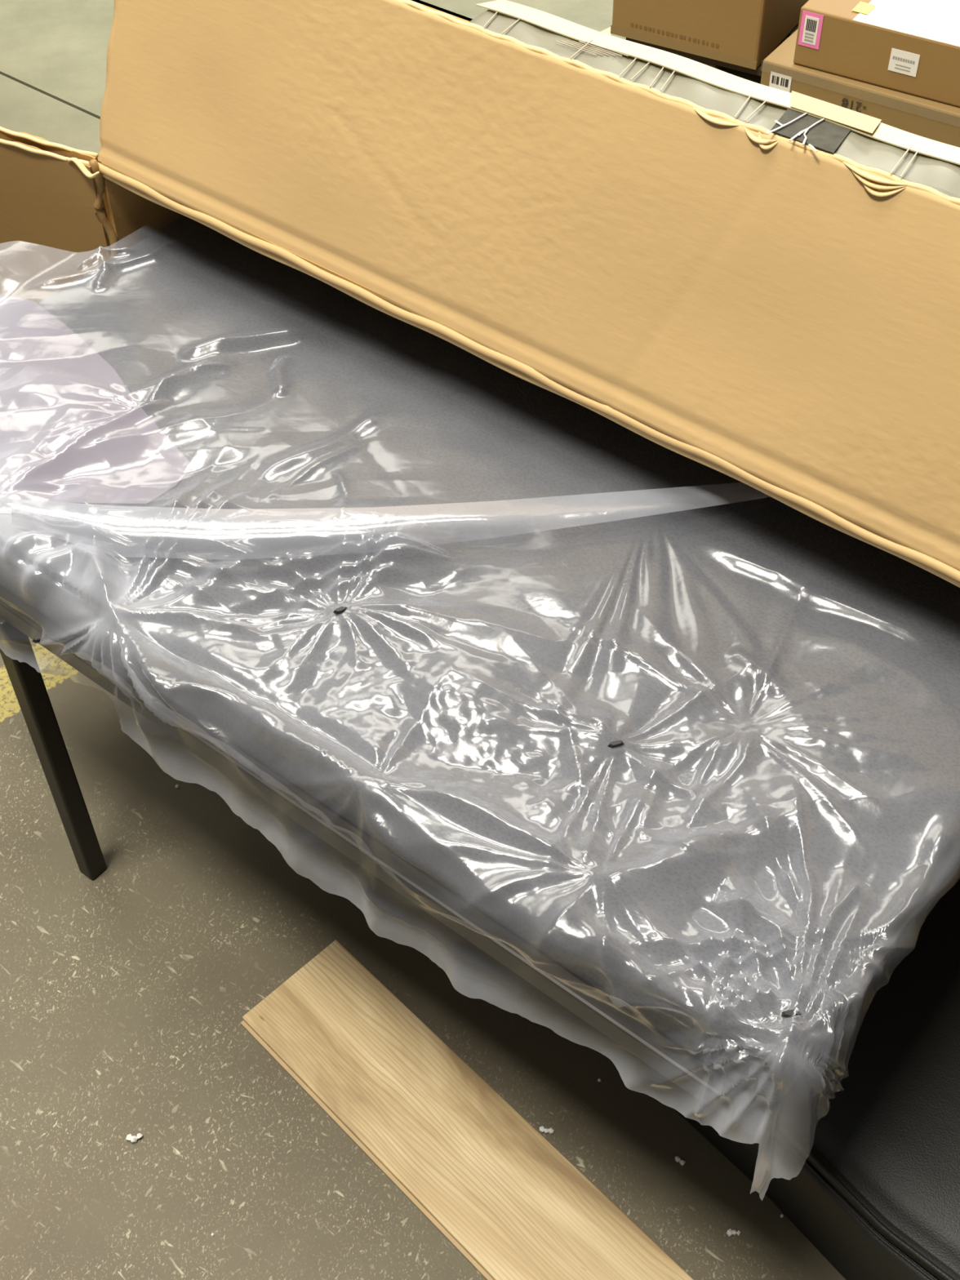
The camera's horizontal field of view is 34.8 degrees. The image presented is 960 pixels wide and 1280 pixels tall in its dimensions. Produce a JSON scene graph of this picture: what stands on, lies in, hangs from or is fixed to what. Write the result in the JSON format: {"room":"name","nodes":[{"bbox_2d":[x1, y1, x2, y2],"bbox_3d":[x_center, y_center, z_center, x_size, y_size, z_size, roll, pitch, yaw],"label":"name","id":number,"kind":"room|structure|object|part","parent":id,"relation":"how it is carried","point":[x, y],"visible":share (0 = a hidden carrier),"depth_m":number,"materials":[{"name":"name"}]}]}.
{"room":"warehouse","nodes":[
{"label":"warehouse","id":0,"kind":"room"},
{"bbox_2d":[0,0,845,1279],"bbox_3d":[1.582,-0.404,2.450,24.000,0.012,23.000,30,55,25],"label":"floor","id":1,"kind":"structure","parent":0,"point":[126,992],"depth_m":1.70,"materials":[{"name":"grey concrete"}]},
{"bbox_2d":[125,1133,142,1142],"bbox_3d":[-0.366,0.526,1.622,0.018,0.008,0.011,-1,48,0],"label":"plastic shred","id":2,"kind":"object","parent":1,"relation":"on","point":[134,1139],"visible":1,"depth_m":1.62,"materials":[{"name":"white plastic"}]},
{"bbox_2d":[240,939,693,1279],"bbox_3d":[0.166,0.675,1.473,0.143,0.011,1.102,-36,56,-28],"label":"plank","id":3,"kind":"object","parent":1,"relation":"on","point":[513,1206],"visible":1,"depth_m":1.61,"materials":[{"name":"brown wood"}]},
{"bbox_2d":[0,215,959,1115],"bbox_3d":[0.047,-0.023,1.743,1.132,0.560,0.899,30,55,25],"label":"upholstered bench","id":4,"kind":"object","parent":1,"relation":"on","point":[747,652],"visible":0.69,"depth_m":1.34,"materials":[{"name":"grey fabric"}]},
{"bbox_3d":[-0.471,0.125,1.689,0.025,0.453,0.025,30,55,25],"label":"leg","id":5,"kind":"part","parent":4,"relation":"part of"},
{"bbox_2d":[0,294,193,505],"bbox_3d":[-0.486,-0.230,1.560,0.250,0.002,0.415,-26,52,-21],"label":"sheet","id":6,"kind":"object","parent":4,"relation":"on","point":[55,388],"visible":0.98,"depth_m":1.54,"materials":[{"name":"clear plastic"}]},
{"bbox_3d":[0.037,-0.140,1.601,1.071,0.028,0.862,30,55,25],"label":"seat frame","id":7,"kind":"part","parent":4,"relation":"part of","materials":[{"name":"grey fabric"}]},
{"bbox_2d":[0,240,874,1199],"bbox_3d":[-0.021,-0.183,1.572,1.311,0.199,0.895,30,55,25],"label":"plastic film","id":8,"kind":"object","parent":4,"relation":"on","point":[767,1168],"visible":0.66,"depth_m":1.26,"materials":[{"name":"clear plastic"}]},
{"bbox_2d":[0,0,959,587],"bbox_3d":[0.135,-0.354,1.702,1.797,0.766,0.588,28,54,24],"label":"carton","id":9,"kind":"object","parent":4,"relation":"on","point":[758,284],"visible":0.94,"depth_m":1.37,"materials":[{"name":"cardboard"}]},
{"bbox_3d":[-0.279,-0.488,2.006,0.007,0.511,0.448,30,55,25],"label":"panel","id":10,"kind":"part","parent":9,"relation":"part of","materials":[{"name":"cardboard"}]},
{"bbox_3d":[0.284,-0.361,1.538,1.412,0.007,1.291,-1,48,0],"label":"panel","id":11,"kind":"part","parent":9,"relation":"part of","materials":[{"name":"cardboard"}]},
{"bbox_3d":[0.446,-0.339,1.856,1.391,0.511,0.007,30,55,25],"label":"panel","id":12,"kind":"part","parent":9,"relation":"part of","materials":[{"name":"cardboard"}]},
{"bbox_2d":[539,1126,554,1133],"bbox_3d":[0.070,0.518,1.622,0.016,0.006,0.007,8,48,8],"label":"crumb","id":13,"kind":"object","parent":1,"relation":"on","point":[550,1131],"visible":1,"depth_m":1.62,"materials":[{"name":"white"}]},
{"bbox_2d":[600,26,611,35],"bbox_3d":[0.264,-1.298,3.281,0.037,0.003,0.058,-1,48,0],"label":"scrap","id":14,"kind":"object","parent":1,"relation":"on","point":[607,31],"visible":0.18,"depth_m":3.28,"materials":[{"name":"beige paper"}]},
{"bbox_2d":[675,1155,685,1165],"bbox_3d":[0.208,0.542,1.598,0.012,0.006,0.006,28,54,24],"label":"crumb","id":15,"kind":"object","parent":1,"relation":"on","point":[677,1159],"visible":1,"depth_m":1.60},
{"bbox_2d":[626,22,799,76],"bbox_3d":[0.541,-1.280,3.234,0.360,0.045,0.325,23,52,20],"label":"pallet","id":16,"kind":"object","parent":1,"relation":"on","point":[717,64],"visible":0.09,"depth_m":3.13,"materials":[{"name":"brown wood"}]},
{"bbox_2d":[610,0,808,70],"bbox_3d":[0.500,-1.442,3.099,0.326,0.375,0.361,23,52,20],"label":"cardboard box","id":17,"kind":"object","parent":16,"relation":"on","point":[740,33],"visible":1,"depth_m":3.08,"materials":[{"name":"brown cardboard"}]},
{"bbox_2d":[726,1228,740,1236],"bbox_3d":[0.256,0.597,1.546,0.014,0.006,0.007,-1,48,0],"label":"crumb","id":18,"kind":"object","parent":1,"relation":"on","point":[730,1232],"visible":1,"depth_m":1.54,"materials":[{"name":"white"}]},
{"bbox_2d":[642,848,959,1279],"bbox_3d":[0.618,0.487,1.545,0.807,0.147,0.627,36,57,29],"label":"base","id":19,"kind":"object","parent":1,"relation":"on","point":[872,1181],"visible":0.59,"depth_m":1.50,"materials":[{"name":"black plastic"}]},
{"bbox_2d":[760,28,959,147],"bbox_3d":[0.902,-1.022,2.900,0.620,0.180,0.443,26,53,22],"label":"cardboard box","id":20,"kind":"object","parent":1,"relation":"on","point":[937,121],"visible":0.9,"depth_m":2.77,"materials":[{"name":"brown cardboard"}]},
{"bbox_2d":[793,0,959,106],"bbox_3d":[0.888,-1.108,2.782,0.520,0.108,0.363,24,52,21],"label":"cardboard box","id":21,"kind":"object","parent":20,"relation":"on","point":[910,46],"visible":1,"depth_m":2.72,"materials":[{"name":"brown cardboard"}]}
]}

